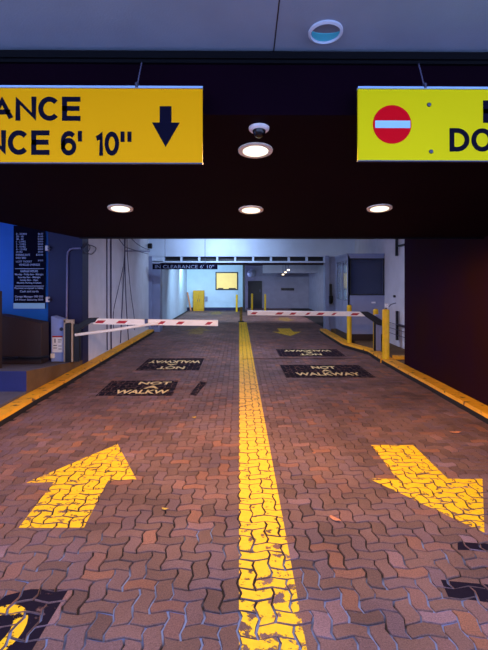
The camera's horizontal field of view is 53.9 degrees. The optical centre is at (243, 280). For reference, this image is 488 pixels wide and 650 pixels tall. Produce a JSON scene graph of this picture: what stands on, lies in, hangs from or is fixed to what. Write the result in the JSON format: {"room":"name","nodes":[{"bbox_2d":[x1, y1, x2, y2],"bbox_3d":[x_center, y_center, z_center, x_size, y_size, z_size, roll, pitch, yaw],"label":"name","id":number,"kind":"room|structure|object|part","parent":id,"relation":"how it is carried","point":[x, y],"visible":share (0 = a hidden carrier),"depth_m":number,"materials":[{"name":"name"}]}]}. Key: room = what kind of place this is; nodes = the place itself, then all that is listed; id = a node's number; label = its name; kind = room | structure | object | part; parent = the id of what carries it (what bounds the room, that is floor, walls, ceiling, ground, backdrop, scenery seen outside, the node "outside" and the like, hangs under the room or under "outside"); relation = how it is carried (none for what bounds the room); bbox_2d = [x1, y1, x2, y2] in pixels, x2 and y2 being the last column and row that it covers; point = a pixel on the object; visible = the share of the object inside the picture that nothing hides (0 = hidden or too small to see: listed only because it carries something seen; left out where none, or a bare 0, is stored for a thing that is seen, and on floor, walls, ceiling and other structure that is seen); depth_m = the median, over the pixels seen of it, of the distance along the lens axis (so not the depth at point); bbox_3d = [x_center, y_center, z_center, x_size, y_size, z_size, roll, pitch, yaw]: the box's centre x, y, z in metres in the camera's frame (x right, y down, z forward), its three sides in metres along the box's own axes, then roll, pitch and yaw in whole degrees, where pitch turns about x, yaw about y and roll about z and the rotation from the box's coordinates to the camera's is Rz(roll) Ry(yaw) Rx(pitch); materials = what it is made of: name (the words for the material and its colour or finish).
{"room":"parking garage entrance","nodes":[
{"label":"parking garage entrance","id":0,"kind":"room"},
{"bbox_2d":[0,222,47,320],"bbox_3d":[-5.817,0.250,8.840,4.551,3.300,0.300,0,0,-1],"label":"wall","id":1,"kind":"structure","parent":0,"point":[6,230],"depth_m":8.71,"materials":[{"name":"blue paint"}]},
{"bbox_2d":[13,226,45,308],"bbox_3d":[-3.870,-0.249,8.662,0.565,1.494,0.036,0,0,-1],"label":"board","id":2,"kind":"object","parent":1,"relation":"attached to","point":[29,253],"visible":1,"depth_m":8.65,"materials":[{"name":"black plastic"}]},
{"bbox_2d":[48,232,87,363],"bbox_3d":[-3.232,0.250,8.847,0.619,3.300,0.340,0,0,-1],"label":"wall","id":3,"kind":"structure","parent":0,"point":[59,244],"depth_m":8.68,"materials":[{"name":"blue paint"}]},
{"bbox_2d":[66,247,80,318],"bbox_3d":[-3.076,0.067,8.638,0.267,1.347,0.032,0,0,-1],"label":"conduit","id":4,"kind":"object","parent":3,"relation":"attached to","point":[77,247],"visible":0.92,"depth_m":8.63,"materials":[{"name":"grey metal"}]},
{"bbox_2d":[88,239,186,360],"bbox_3d":[-3.147,0.250,17.643,0.300,3.300,17.250,0,0,-1],"label":"wall","id":5,"kind":"structure","parent":0,"point":[138,262],"depth_m":11.76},
{"bbox_2d":[82,243,95,254],"bbox_3d":[-2.904,-0.604,9.014,0.018,0.207,0.853,0,0,-1],"label":"cable tangle","id":6,"kind":"object","parent":5,"relation":"attached to","point":[85,243],"visible":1,"depth_m":8.94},
{"bbox_2d":[106,239,107,349],"bbox_3d":[-2.917,0.215,10.229,0.022,2.516,0.051,0,0,-1],"label":"pipe","id":7,"kind":"object","parent":5,"relation":"attached to","point":[106,239],"visible":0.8,"depth_m":10.22,"materials":[{"name":"black metal"}]},
{"bbox_2d":[110,239,111,348],"bbox_3d":[-2.920,0.222,10.550,0.028,2.595,0.058,0,0,-1],"label":"pipe","id":8,"kind":"object","parent":5,"relation":"attached to","point":[110,239],"visible":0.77,"depth_m":10.53,"materials":[{"name":"black metal"}]},
{"bbox_2d":[113,239,124,327],"bbox_3d":[-2.896,-0.002,11.138,0.016,2.183,1.071,0,0,-1],"label":"hanging cable","id":9,"kind":"object","parent":5,"relation":"hanging from","point":[124,239],"visible":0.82,"depth_m":11.07,"materials":[{"name":"black rubber"}]},
{"bbox_2d":[120,260,124,342],"bbox_3d":[-2.931,0.182,11.597,0.021,2.580,0.452,0,0,-1],"label":"hanging cable","id":10,"kind":"object","parent":5,"relation":"hanging from","point":[124,260],"visible":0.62,"depth_m":11.58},
{"bbox_2d":[124,239,128,339],"bbox_3d":[-2.873,0.192,11.761,0.021,2.560,0.394,0,0,-1],"label":"cable","id":11,"kind":"object","parent":5,"relation":"hanging from","point":[125,239],"visible":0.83,"depth_m":11.62,"materials":[{"name":"black rubber"}]},
{"bbox_2d":[127,248,134,329],"bbox_3d":[-2.846,0.091,12.076,0.016,2.369,0.855,0,0,-1],"label":"hanging cable","id":12,"kind":"object","parent":5,"relation":"hanging from","point":[127,248],"visible":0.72,"depth_m":11.94,"materials":[{"name":"black rubber"}]},
{"bbox_2d":[125,250,149,251],"bbox_3d":[-2.961,-0.889,14.506,0.040,0.320,5.140,0,0,-1],"label":"pipe","id":13,"kind":"object","parent":5,"relation":"attached to","point":[125,250],"visible":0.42,"depth_m":12.98,"materials":[{"name":"grey metal"}]},
{"bbox_2d":[149,256,161,331],"bbox_3d":[-2.950,0.555,15.270,0.619,2.691,0.500,0,0,-1],"label":"wall","id":14,"kind":"structure","parent":0,"point":[155,275],"depth_m":15.08,"materials":[{"name":"grey paint"}]},
{"bbox_2d":[162,263,322,264],"bbox_3d":[-0.011,-0.556,15.456,5.386,0.084,0.090,0,0,-1],"label":"trim","id":15,"kind":"structure","parent":14,"relation":"attached to","point":[162,263],"depth_m":15.41,"materials":[{"name":"metal"}]},
{"bbox_2d":[187,265,242,306],"bbox_3d":[-1.571,0.500,26.135,3.030,2.800,0.300,0,0,-1],"label":"wall","id":16,"kind":"structure","parent":0,"point":[197,279],"depth_m":25.98,"materials":[{"name":"paint"}]},
{"bbox_2d":[187,307,242,310],"bbox_3d":[-1.569,1.515,25.975,3.030,0.170,0.020,0,0,-1],"label":"baseboard","id":17,"kind":"structure","parent":16,"relation":"attached to","point":[188,308],"depth_m":25.97,"materials":[{"name":"blue paint"}]},
{"bbox_2d":[215,272,237,289],"bbox_3d":[-0.934,0.000,25.962,1.218,0.975,0.060,0,0,-1],"label":"window","id":18,"kind":"structure","parent":16,"relation":"in","point":[223,280],"depth_m":25.96,"materials":[{"name":"yellow glass"}]},
{"bbox_2d":[0,308,487,649],"bbox_3d":[0.477,1.748,14.706,7.100,0.305,27.400,0,0,-1],"label":"floor","id":19,"kind":"structure","parent":0,"point":[139,574],"depth_m":3.41,"materials":[{"name":"brick"}]},
{"bbox_2d":[0,589,67,649],"bbox_3d":[-1.165,1.599,2.191,0.515,0.006,0.594,0,0,-1],"label":"stencil marking","id":20,"kind":"object","parent":19,"relation":"on","point":[20,632],"visible":1,"depth_m":2.29,"materials":[{"name":"black paint"}]},
{"bbox_2d":[0,329,153,426],"bbox_3d":[-2.803,1.560,7.921,0.212,0.120,13.900,0,0,-1],"label":"curb","id":21,"kind":"object","parent":19,"relation":"on","point":[13,409],"visible":0.96,"depth_m":7.16,"materials":[{"name":"yellow paint"}]},
{"bbox_2d":[19,444,135,527],"bbox_3d":[-1.298,1.599,3.911,0.861,0.006,1.600,0,0,-1],"label":"painted arrow","id":22,"kind":"object","parent":19,"relation":"on","point":[61,480],"visible":1,"depth_m":3.72,"materials":[{"name":"yellow paint"}]},
{"bbox_2d":[96,380,178,395],"bbox_3d":[-1.560,1.599,7.194,1.110,0.007,1.020,0,0,-1],"label":"stencil marking","id":23,"kind":"object","parent":19,"relation":"on","point":[116,389],"visible":1,"depth_m":7.08,"materials":[{"name":"black paint"}]},
{"bbox_2d":[135,358,203,370],"bbox_3d":[-1.387,1.599,9.261,1.140,0.006,1.350,0,0,-1],"label":"stencil marking","id":24,"kind":"object","parent":19,"relation":"on","point":[186,361],"visible":1,"depth_m":9.30,"materials":[{"name":"black paint"}]},
{"bbox_2d":[187,292,191,310],"bbox_3d":[-2.923,1.098,25.596,0.090,1.000,0.495,0,0,-32],"label":"leaning pole","id":25,"kind":"object","parent":19,"relation":"on","point":[187,292],"visible":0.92,"depth_m":25.56,"materials":[{"name":"silver metal"}]},
{"bbox_2d":[193,290,203,310],"bbox_3d":[-2.431,1.054,25.771,0.587,1.092,0.370,0,0,-1],"label":"base cabinet","id":26,"kind":"object","parent":19,"relation":"on","point":[198,295],"visible":1,"depth_m":25.61,"materials":[{"name":"paint"}]},
{"bbox_3d":[-2.568,1.039,25.615,0.248,0.962,0.020,0,0,-1],"label":"door","id":27,"kind":"part","parent":26,"relation":"part of","materials":[{"name":"paint"}]},
{"bbox_3d":[-2.290,1.039,25.617,0.248,0.962,0.020,0,0,-1],"label":"door","id":28,"kind":"part","parent":26,"relation":"part of","materials":[{"name":"paint"}]},
{"bbox_2d":[190,382,206,395],"bbox_3d":[-0.675,1.599,7.165,0.124,0.005,0.935,0,0,4],"label":"dark patch","id":29,"kind":"object","parent":19,"relation":"on","point":[200,387],"visible":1,"depth_m":7.14,"materials":[{"name":"black paint"}]},
{"bbox_2d":[188,327,210,333],"bbox_3d":[-1.492,1.599,15.482,0.880,0.003,2.194,0,0,-1],"label":"painted arrow","id":30,"kind":"object","parent":19,"relation":"on","point":[196,329],"visible":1,"depth_m":15.50,"materials":[{"name":"paint"}]},
{"bbox_2d":[236,295,237,311],"bbox_3d":[-0.372,1.149,24.797,0.110,0.902,0.110,0,0,-1],"label":"bollard","id":31,"kind":"object","parent":19,"relation":"on","point":[236,295],"visible":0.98,"depth_m":24.75,"materials":[{"name":"yellow metal"}]},
{"bbox_2d":[238,307,243,321],"bbox_3d":[-0.117,1.308,18.750,0.260,0.584,0.260,0,0,-1],"label":"marker post","id":32,"kind":"object","parent":19,"relation":"on","point":[240,307],"visible":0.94,"depth_m":18.70,"materials":[{"name":"black paint"}]},
{"bbox_2d":[251,294,252,309],"bbox_3d":[0.437,1.141,26.206,0.110,0.918,0.110,0,0,-1],"label":"bollard","id":33,"kind":"object","parent":19,"relation":"on","point":[251,294],"visible":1,"depth_m":26.16,"materials":[{"name":"yellow metal"}]},
{"bbox_2d":[264,294,265,310],"bbox_3d":[1.140,1.149,25.813,0.110,0.901,0.110,0,0,-1],"label":"bollard","id":34,"kind":"object","parent":19,"relation":"on","point":[264,294],"visible":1,"depth_m":25.77,"materials":[{"name":"yellow metal"}]},
{"bbox_2d":[239,322,306,649],"bbox_3d":[0.044,1.599,9.901,0.295,0.009,17.400,0,0,-1],"label":"center line","id":35,"kind":"object","parent":19,"relation":"on","point":[264,609],"visible":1,"depth_m":3.13,"materials":[{"name":"yellow paint"}]},
{"bbox_2d":[275,328,298,335],"bbox_3d":[1.344,1.599,15.090,0.920,0.003,2.250,0,0,-1],"label":"painted arrow","id":36,"kind":"object","parent":19,"relation":"on","point":[284,331],"visible":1,"depth_m":14.91,"materials":[{"name":"yellow paint"}]},
{"bbox_2d":[276,349,344,356],"bbox_3d":[1.458,1.599,10.716,1.420,0.005,1.100,0,0,-1],"label":"stencil marking","id":37,"kind":"object","parent":19,"relation":"on","point":[299,351],"visible":1,"depth_m":10.73,"materials":[{"name":"black paint"}]},
{"bbox_2d":[280,365,374,377],"bbox_3d":[1.436,1.599,8.550,1.490,0.008,1.210,0,0,-1],"label":"stencil marking","id":38,"kind":"object","parent":19,"relation":"on","point":[312,372],"visible":1,"depth_m":8.47,"materials":[{"name":"black paint"}]},
{"bbox_2d":[329,515,340,520],"bbox_3d":[0.613,1.588,3.209,0.036,0.009,0.100,0,0,-39],"label":"fallen leaf","id":39,"kind":"object","parent":19,"relation":"on","point":[330,516],"visible":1,"depth_m":3.21,"materials":[{"name":"orange plant"}]},
{"bbox_2d":[319,329,390,362],"bbox_3d":[2.557,1.555,12.204,0.431,0.130,5.657,0,0,-4],"label":"curb","id":40,"kind":"object","parent":19,"relation":"on","point":[377,355],"visible":0.86,"depth_m":11.20,"materials":[{"name":"yellow paint"}]},
{"bbox_2d":[247,311,381,350],"bbox_3d":[1.503,1.056,10.209,2.860,0.863,0.215,0,0,-1],"label":"gate","id":41,"kind":"object","parent":40,"relation":"on","point":[376,318],"visible":0.9,"depth_m":10.12,"materials":[{"name":"white metal"}]},
{"bbox_3d":[2.691,0.797,10.154,0.485,0.298,0.080,0,0,-1],"label":"mounting arm","id":42,"kind":"part","parent":41,"relation":"part of","materials":[{"name":"black paint"}]},
{"bbox_2d":[347,305,351,342],"bbox_3d":[2.551,1.032,11.627,0.116,0.905,0.116,0,0,-1],"label":"bollard","id":43,"kind":"object","parent":40,"relation":"on","point":[349,307],"visible":1,"depth_m":11.58,"materials":[{"name":"yellow metal"}]},
{"bbox_2d":[371,445,483,531],"bbox_3d":[1.471,1.600,3.866,0.912,0.007,1.638,0,0,-1],"label":"painted arrow","id":44,"kind":"object","parent":19,"relation":"on","point":[461,503],"visible":1,"depth_m":3.77,"materials":[{"name":"yellow paint"}]},
{"bbox_2d":[381,358,487,423],"bbox_3d":[2.831,1.560,5.205,0.221,0.120,8.350,0,0,-1],"label":"curb","id":45,"kind":"object","parent":19,"relation":"on","point":[479,410],"visible":0.93,"depth_m":6.67,"materials":[{"name":"yellow paint"}]},
{"bbox_2d":[382,309,388,358],"bbox_3d":[2.741,1.020,9.279,0.136,0.960,0.136,0,0,-1],"label":"bollard","id":46,"kind":"object","parent":45,"relation":"on","point":[385,312],"visible":1,"depth_m":9.22,"materials":[{"name":"yellow metal"}]},
{"bbox_2d":[441,580,487,601],"bbox_3d":[1.198,1.600,2.466,0.322,0.006,0.156,0,0,10],"label":"dark patch","id":47,"kind":"object","parent":19,"relation":"on","point":[465,592],"visible":1,"depth_m":2.48,"materials":[{"name":"black paint"}]},
{"bbox_2d":[458,542,487,550],"bbox_3d":[1.420,1.599,2.889,0.294,0.005,0.091,0,0,4],"label":"dark patch","id":48,"kind":"object","parent":19,"relation":"on","point":[461,546],"visible":1,"depth_m":2.89,"materials":[{"name":"black paint"}]},
{"bbox_2d":[0,64,487,237],"bbox_3d":[-0.046,-1.464,4.415,14.000,1.871,2.930,0,0,-1],"label":"ceiling","id":49,"kind":"structure","parent":0,"point":[312,183],"depth_m":3.94,"materials":[{"name":"black paint"}]},
{"bbox_2d":[0,62,202,164],"bbox_3d":[-1.328,-1.015,2.851,2.171,0.655,0.133,0,0,-1],"label":"sign","id":50,"kind":"object","parent":49,"relation":"hanging from","point":[40,124],"visible":1,"depth_m":2.81,"materials":[{"name":"metal"}]},
{"bbox_2d":[107,204,132,212],"bbox_3d":[-1.217,-0.720,4.732,0.250,0.061,0.248,0,0,-1],"label":"recessed light","id":51,"kind":"object","parent":49,"relation":"in","point":[121,208],"visible":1,"depth_m":4.71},
{"bbox_2d":[238,205,263,213],"bbox_3d":[0.070,-0.713,4.786,0.250,0.061,0.248,0,0,-1],"label":"recessed light","id":52,"kind":"object","parent":49,"relation":"in","point":[250,209],"visible":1,"depth_m":4.75,"materials":[{"name":"white glass"}]},
{"bbox_2d":[238,142,272,157],"bbox_3d":[0.082,-0.939,3.440,0.250,0.061,0.248,0,0,-1],"label":"recessed light","id":53,"kind":"object","parent":49,"relation":"in","point":[253,149],"visible":1,"depth_m":3.42,"materials":[{"name":"white glass"}]},
{"bbox_2d":[249,123,268,137],"bbox_3d":[0.097,-0.972,3.118,0.140,0.089,0.138,0,0,-1],"label":"dome camera","id":54,"kind":"object","parent":49,"relation":"attached to","point":[258,130],"visible":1,"depth_m":3.08,"materials":[{"name":"white plastic"}]},
{"bbox_2d":[367,204,392,212],"bbox_3d":[1.339,-0.722,4.746,0.250,0.061,0.248,0,0,-1],"label":"recessed light","id":55,"kind":"object","parent":49,"relation":"in","point":[378,208],"visible":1,"depth_m":4.72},
{"bbox_2d":[0,0,487,51],"bbox_3d":[-0.023,-1.778,2.175,14.000,0.748,1.550,0,0,-1],"label":"ceiling","id":56,"kind":"structure","parent":0,"point":[152,25],"depth_m":2.70,"materials":[{"name":"paint"}]},
{"bbox_2d":[0,50,487,65],"bbox_3d":[-0.030,-1.361,2.927,14.000,0.063,0.045,0,0,-1],"label":"trim","id":57,"kind":"structure","parent":56,"relation":"attached to","point":[6,56],"depth_m":2.91,"materials":[{"name":"metal"}]},
{"bbox_2d":[357,64,487,161],"bbox_3d":[1.868,-1.024,2.884,2.399,0.637,0.133,0,0,-1],"label":"no entry sign","id":58,"kind":"object","parent":57,"relation":"hanging from","point":[424,123],"visible":1,"depth_m":2.83,"materials":[{"name":"metal"}]},
{"bbox_2d":[273,0,279,50],"bbox_3d":[0.190,-1.529,2.172,0.006,0.250,1.540,0,0,-1],"label":"trim","id":59,"kind":"structure","parent":56,"relation":"attached to","point":[279,0],"depth_m":2.70,"materials":[{"name":"black paint"}]},
{"bbox_2d":[308,20,342,43],"bbox_3d":[0.469,-1.428,2.760,0.198,0.048,0.197,0,0,-1],"label":"recessed light","id":60,"kind":"object","parent":56,"relation":"in","point":[324,31],"visible":1,"depth_m":2.76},
{"bbox_2d":[243,265,244,311],"bbox_3d":[-0.009,0.500,25.551,0.120,2.800,1.500,0,0,-1],"label":"wall","id":61,"kind":"structure","parent":0,"point":[243,265],"depth_m":24.80,"materials":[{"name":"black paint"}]},
{"bbox_2d":[149,239,354,262],"bbox_3d":[0.266,-0.989,15.254,7.050,0.822,0.300,0,0,-1],"label":"beam","id":62,"kind":"structure","parent":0,"point":[161,248],"depth_m":15.10,"materials":[{"name":"paint"}]},
{"bbox_2d":[245,266,308,307],"bbox_3d":[1.963,0.500,28.372,4.083,2.800,0.300,0,0,-1],"label":"wall","id":63,"kind":"structure","parent":0,"point":[272,283],"depth_m":28.23,"materials":[{"name":"paint"}]},
{"bbox_2d":[247,269,255,277],"bbox_3d":[0.439,-0.437,27.969,0.364,0.490,0.364,0,0,44],"label":"convex mirror","id":64,"kind":"object","parent":63,"relation":"attached to","point":[251,273],"visible":1,"depth_m":27.91,"materials":[{"name":"mirror"}]},
{"bbox_2d":[248,281,261,307],"bbox_3d":[0.647,0.800,28.158,0.823,1.600,0.100,0,0,-1],"label":"door","id":65,"kind":"structure","parent":63,"relation":"in","point":[254,287],"depth_m":28.16,"materials":[{"name":"black paint"}]},
{"bbox_2d":[281,288,293,290],"bbox_3d":[2.558,0.485,28.208,0.765,0.147,0.040,0,0,-1],"label":"wall plaque","id":66,"kind":"object","parent":63,"relation":"attached to","point":[282,289],"visible":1,"depth_m":28.19,"materials":[{"name":"black plastic"}]},
{"bbox_2d":[309,265,322,310],"bbox_3d":[3.973,0.500,21.843,0.200,2.800,12.800,0,0,-1],"label":"wall","id":67,"kind":"structure","parent":0,"point":[315,279],"depth_m":25.40,"materials":[{"name":"paint"}]},
{"bbox_2d":[263,265,317,272],"bbox_3d":[2.413,-0.658,25.177,2.850,0.483,0.300,0,0,-1],"label":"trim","id":68,"kind":"structure","parent":67,"relation":"attached to","point":[266,268],"depth_m":25.03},
{"bbox_2d":[323,256,335,330],"bbox_3d":[3.171,0.555,15.254,1.240,2.691,0.360,0,0,-1],"label":"wall","id":69,"kind":"structure","parent":0,"point":[329,267],"depth_m":15.14,"materials":[{"name":"grey paint"}]},
{"bbox_2d":[165,257,322,260],"bbox_3d":[0.002,-0.684,15.346,5.097,0.173,0.090,0,0,-1],"label":"trim","id":70,"kind":"structure","parent":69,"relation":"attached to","point":[166,258],"depth_m":15.30,"materials":[{"name":"black paint"}]},
{"bbox_2d":[329,284,332,303],"bbox_3d":[2.720,0.406,15.064,0.120,0.624,0.150,0,0,-1],"label":"post","id":71,"kind":"object","parent":69,"relation":"attached to","point":[330,285],"visible":1,"depth_m":15.01,"materials":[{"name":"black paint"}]},
{"bbox_2d":[331,329,404,363],"bbox_3d":[3.151,1.700,11.918,0.750,0.400,6.430,0,0,-1],"label":"floor","id":72,"kind":"structure","parent":0,"point":[393,349],"depth_m":10.83,"materials":[{"name":"brown concrete"}]},
{"bbox_2d":[335,253,384,340],"bbox_3d":[3.038,0.406,12.777,0.940,2.188,1.570,0,0,-1],"label":"booth","id":73,"kind":"object","parent":72,"relation":"on","point":[359,276],"visible":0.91,"depth_m":12.05,"materials":[{"name":"grey metal"}]},
{"bbox_3d":[2.618,0.346,12.778,0.050,1.968,1.500,0,0,-1],"label":"door frame","id":74,"kind":"part","parent":73,"relation":"part of","materials":[{"name":"grey metal"}]},
{"bbox_3d":[3.053,0.346,12.783,0.909,1.968,1.500,0,0,-1],"label":"wall panel","id":75,"kind":"part","parent":73,"relation":"part of","materials":[{"name":"metal"}]},
{"bbox_2d":[373,309,377,347],"bbox_3d":[2.960,1.063,10.781,0.116,0.873,0.116,0,0,-1],"label":"bollard","id":76,"kind":"object","parent":72,"relation":"on","point":[375,311],"visible":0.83,"depth_m":10.77,"materials":[{"name":"yellow metal"}]},
{"bbox_2d":[392,355,404,359],"bbox_3d":[3.228,1.480,9.314,0.650,0.060,0.160,0,0,-1],"label":"curb","id":77,"kind":"object","parent":72,"relation":"on","point":[396,357],"visible":0.29,"depth_m":9.23,"materials":[{"name":"yellow paint"}]},
{"bbox_2d":[355,239,404,348],"bbox_3d":[3.674,0.250,12.074,0.300,3.300,6.730,0,0,-1],"label":"wall","id":78,"kind":"structure","parent":0,"point":[394,266],"depth_m":11.41,"materials":[{"name":"white paint"}]},
{"bbox_2d":[389,311,404,339],"bbox_3d":[3.492,1.012,10.766,0.102,0.660,1.700,0,0,-1],"label":"wall rail","id":79,"kind":"object","parent":78,"relation":"attached to","point":[397,312],"visible":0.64,"depth_m":10.88,"materials":[{"name":"black metal"}]},
{"bbox_2d":[395,239,404,255],"bbox_3d":[3.501,-0.776,10.715,0.085,0.411,0.530,0,0,-1],"label":"wall rail","id":80,"kind":"object","parent":78,"relation":"attached to","point":[396,240],"visible":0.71,"depth_m":10.92,"materials":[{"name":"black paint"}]},
{"bbox_2d":[405,236,487,405],"bbox_3d":[3.114,0.250,5.843,0.350,3.300,5.720,0,0,-1],"label":"wall","id":81,"kind":"structure","parent":0,"point":[446,280],"depth_m":6.84,"materials":[{"name":"brown paint"}]},
{"bbox_2d":[79,237,483,238],"bbox_3d":[2.468,-0.538,5.901,8.941,0.042,0.050,0,0,-1],"label":"trim","id":82,"kind":"structure","parent":81,"relation":"attached to","point":[79,237],"depth_m":5.86,"materials":[{"name":"metal"}]},
{"bbox_3d":[-1.609,-1.500,10.474,13.000,0.200,9.220,0,0,-1],"label":"ceiling","id":83,"kind":"structure","parent":0,"visible":0},
{"bbox_2d":[152,264,217,268],"bbox_3d":[-1.792,-0.878,14.601,1.972,1.044,0.043,0,0,-1],"label":"bar","id":84,"kind":"object","parent":83,"relation":"hanging from","point":[154,266],"visible":1,"depth_m":14.58,"materials":[{"name":"metal"}]},
{"bbox_3d":[0.328,1.725,0.213,12.900,0.350,12.420,0,0,-1],"label":"floor","id":85,"kind":"structure","parent":0,"visible":0},
{"bbox_2d":[0,392,25,407],"bbox_3d":[-3.728,1.510,6.019,1.670,0.080,0.715,0,0,-1],"label":"step","id":86,"kind":"structure","parent":85,"relation":"on","point":[5,397],"depth_m":6.11,"materials":[{"name":"grey concrete"}]},
{"bbox_2d":[0,360,81,393],"bbox_3d":[-5.444,1.375,7.509,5.070,0.350,2.290,0,0,-1],"label":"platform","id":87,"kind":"object","parent":85,"relation":"on","point":[27,378],"visible":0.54,"depth_m":6.71,"materials":[{"name":"brown concrete"}]},
{"bbox_2d":[0,291,1,367],"bbox_3d":[-3.871,0.693,6.845,0.801,1.098,0.070,0,0,-1],"label":"pillar","id":88,"kind":"structure","parent":87,"relation":"on","point":[0,291],"depth_m":6.86,"materials":[{"name":"blue paint"}]},
{"bbox_2d":[2,314,49,363],"bbox_3d":[-4.335,0.881,7.765,2.492,0.894,0.380,0,0,-1],"label":"panel","id":89,"kind":"object","parent":87,"relation":"on","point":[25,340],"visible":0.97,"depth_m":7.66,"materials":[{"name":"black paint"}]},
{"bbox_3d":[-4.334,1.215,7.595,2.492,0.080,0.040,0,0,-1],"label":"foot rail","id":90,"kind":"part","parent":89,"relation":"part of","materials":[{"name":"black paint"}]},
{"bbox_2d":[50,315,65,361],"bbox_3d":[-3.191,0.994,8.317,0.227,0.779,0.300,0,0,-1],"label":"ticket machine","id":91,"kind":"object","parent":87,"relation":"on","point":[57,322],"visible":0.88,"depth_m":8.22,"materials":[{"name":"blue metal"}]},
{"bbox_2d":[64,317,217,361],"bbox_3d":[-1.749,0.996,8.192,2.611,0.744,0.180,0,0,-1],"label":"gate","id":92,"kind":"object","parent":87,"relation":"on","point":[72,331],"visible":1,"depth_m":8.16,"materials":[{"name":"white metal"}]},
{"bbox_3d":[-2.978,1.008,8.169,0.154,0.719,0.100,0,0,-1],"label":"housing frame","id":93,"kind":"part","parent":92,"relation":"part of","materials":[{"name":"beige metal"}]},
{"bbox_3d":[-2.691,0.747,8.197,0.405,0.246,0.080,0,0,-1],"label":"mounting arm","id":94,"kind":"part","parent":92,"relation":"part of","materials":[{"name":"black paint"}]}
]}

